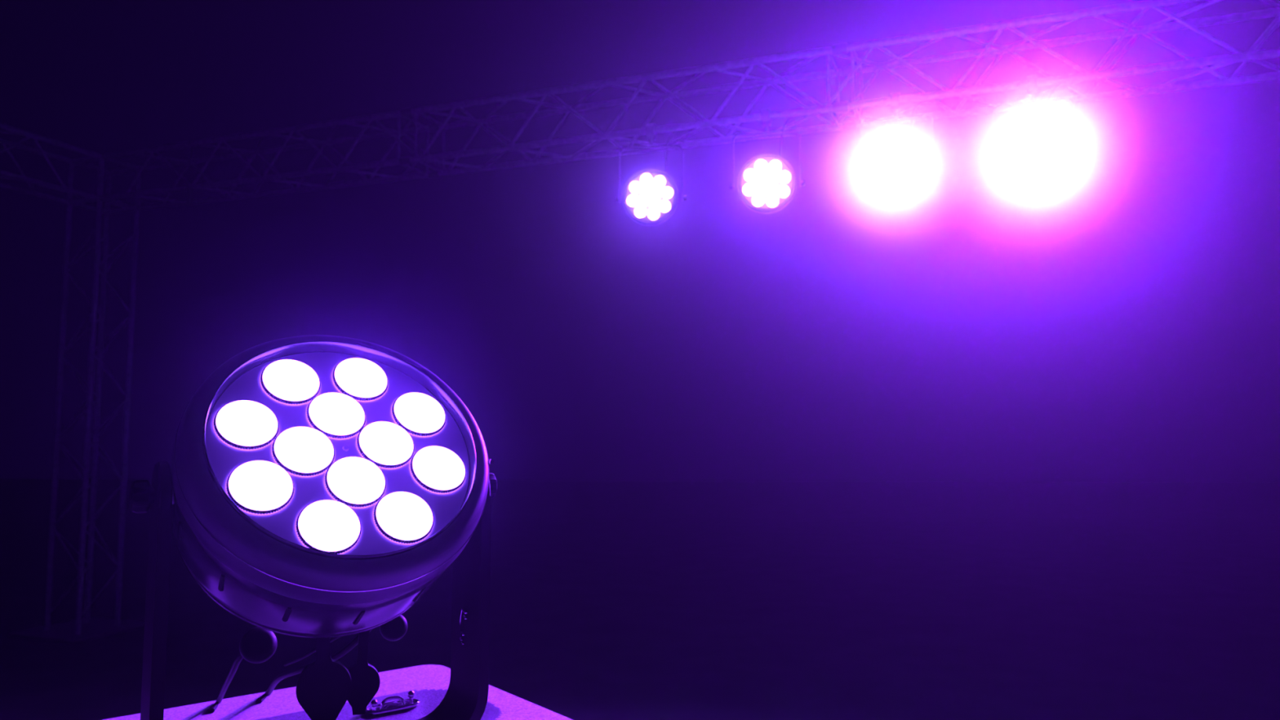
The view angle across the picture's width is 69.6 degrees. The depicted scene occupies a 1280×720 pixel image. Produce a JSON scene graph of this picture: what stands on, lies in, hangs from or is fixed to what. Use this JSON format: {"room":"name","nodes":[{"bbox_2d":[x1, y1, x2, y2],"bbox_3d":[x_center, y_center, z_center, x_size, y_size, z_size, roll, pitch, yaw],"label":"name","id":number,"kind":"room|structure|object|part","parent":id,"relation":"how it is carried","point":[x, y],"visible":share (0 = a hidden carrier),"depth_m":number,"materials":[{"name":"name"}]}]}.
{"room":"concert stage","nodes":[
{"label":"concert stage","id":0,"kind":"room"},
{"bbox_2d":[0,479,1279,719],"bbox_3d":[-0.006,1.869,5.871,44.000,0.100,40.000,0,-5,0],"label":"floor","id":1,"kind":"structure","parent":0,"point":[610,600],"depth_m":7.08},
{"bbox_2d":[8,155,144,644],"bbox_3d":[-3.771,0.222,6.359,0.600,3.239,0.600,-2,-5,21],"label":"truss tower","id":2,"kind":"object","parent":1,"relation":"on","point":[88,628],"visible":0.99,"depth_m":6.32,"materials":[{"name":"metal"}]},
{"bbox_2d":[0,122,102,204],"bbox_3d":[-4.472,-1.375,4.667,0.324,0.326,3.600,-2,-5,21],"label":"truss","id":3,"kind":"object","parent":2,"relation":"attached to","point":[11,130],"visible":1,"depth_m":6.00,"materials":[{"name":"metal"}]},
{"bbox_3d":[-3.776,1.826,6.232,0.600,0.020,0.600,-2,-5,21],"label":"plate","id":4,"kind":"part","parent":2,"relation":"part of","materials":[{"name":"silver metal"}]},
{"bbox_2d":[99,0,1279,210],"bbox_3d":[-0.090,-1.332,5.048,7.600,0.340,0.338,-2,-5,21],"label":"truss","id":5,"kind":"object","parent":2,"relation":"attached to","point":[1253,55],"visible":0.96,"depth_m":4.77,"materials":[{"name":"metal"}]},
{"bbox_2d":[615,123,686,226],"bbox_3d":[0.057,-0.967,4.806,0.307,0.543,0.268,3,-5,-33],"label":"light","id":6,"kind":"object","parent":5,"relation":"hanging from","point":[650,196],"visible":1,"depth_m":4.74,"materials":[{"name":"grey"}]},
{"bbox_3d":[0.052,-0.842,4.747,0.245,0.245,0.006,0,2,6],"label":"panel","id":7,"kind":"part","parent":6,"relation":"part of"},
{"bbox_2d":[728,108,804,213],"bbox_3d":[0.631,-0.989,4.584,0.308,0.532,0.268,3,-5,-29],"label":"light","id":8,"kind":"object","parent":5,"relation":"hanging from","point":[766,184],"visible":1,"depth_m":4.52,"materials":[{"name":"grey"}]},
{"bbox_3d":[0.457,-0.871,4.602,0.021,0.031,0.031,-1,-5,9],"label":"tilt knob","id":9,"kind":"part","parent":8,"relation":"part of","materials":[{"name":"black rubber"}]},
{"bbox_3d":[0.623,-0.868,4.526,0.245,0.245,0.006,-1,4,9],"label":"panel","id":10,"kind":"part","parent":8,"relation":"part of","materials":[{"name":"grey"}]},
{"bbox_3d":[0.805,-0.874,4.546,0.021,0.031,0.031,-1,-5,9],"label":"tilt knob","id":11,"kind":"part","parent":8,"relation":"part of","materials":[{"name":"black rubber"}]},
{"bbox_2d":[856,92,937,197],"bbox_3d":[1.217,-1.018,4.359,0.309,0.506,0.276,2,-5,-20],"label":"light","id":12,"kind":"object","parent":5,"relation":"hanging from","point":[896,166],"visible":0.99,"depth_m":4.30,"materials":[{"name":"grey"}]},
{"bbox_3d":[1.048,-0.912,4.410,0.021,0.031,0.031,-1,-5,20],"label":"tilt knob","id":13,"kind":"part","parent":12,"relation":"part of","materials":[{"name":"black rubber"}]},
{"bbox_3d":[1.198,-0.905,4.305,0.245,0.245,0.006,-1,13,20],"label":"panel","id":14,"kind":"part","parent":12,"relation":"part of","materials":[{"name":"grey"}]},
{"bbox_3d":[1.380,-0.921,4.291,0.021,0.031,0.031,-1,-5,20],"label":"tilt knob","id":15,"kind":"part","parent":12,"relation":"part of","materials":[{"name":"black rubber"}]},
{"bbox_2d":[989,75,1079,186],"bbox_3d":[1.773,-1.032,4.143,0.309,0.508,0.275,2,-5,-21],"label":"light","id":16,"kind":"object","parent":5,"relation":"hanging from","point":[1034,153],"visible":1,"depth_m":4.09,"materials":[{"name":"grey"}]},
{"bbox_3d":[1.604,-0.926,4.189,0.021,0.031,0.031,-1,-5,18],"label":"tilt knob","id":17,"kind":"part","parent":16,"relation":"part of","materials":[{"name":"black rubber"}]},
{"bbox_3d":[1.756,-0.919,4.089,0.245,0.245,0.006,-1,13,18],"label":"panel","id":18,"kind":"part","parent":16,"relation":"part of","materials":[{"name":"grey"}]},
{"bbox_3d":[1.938,-0.933,4.079,0.021,0.031,0.031,-1,-5,18],"label":"tilt knob","id":19,"kind":"part","parent":16,"relation":"part of","materials":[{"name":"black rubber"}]},
{"bbox_2d":[103,664,572,719],"bbox_3d":[-0.463,0.904,0.673,1.154,1.001,0.954,4,-6,-39],"label":"pedestal","id":20,"kind":"object","parent":1,"relation":"on","point":[411,693],"visible":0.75,"depth_m":1.22,"materials":[{"name":"laminate"}]},
{"bbox_2d":[128,334,497,719],"bbox_3d":[-0.411,0.210,0.990,0.554,0.464,0.337,-3,-6,38],"label":"light","id":21,"kind":"object","parent":20,"relation":"on","point":[317,486],"visible":1,"depth_m":0.85,"materials":[{"name":"grey metal"}]},
{"bbox_3d":[-0.446,0.122,0.825,0.020,0.029,0.029,3,-5,-33],"label":"tilt knob","id":22,"kind":"part","parent":21,"relation":"part of","materials":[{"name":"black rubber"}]},
{"bbox_3d":[-0.281,0.086,0.877,0.245,0.245,0.006,0,-41,-35],"label":"panel","id":23,"kind":"part","parent":21,"relation":"part of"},
{"bbox_3d":[-0.169,0.137,1.003,0.020,0.029,0.029,3,-5,-33],"label":"tilt knob","id":24,"kind":"part","parent":21,"relation":"part of","materials":[{"name":"black plastic"}]}
]}

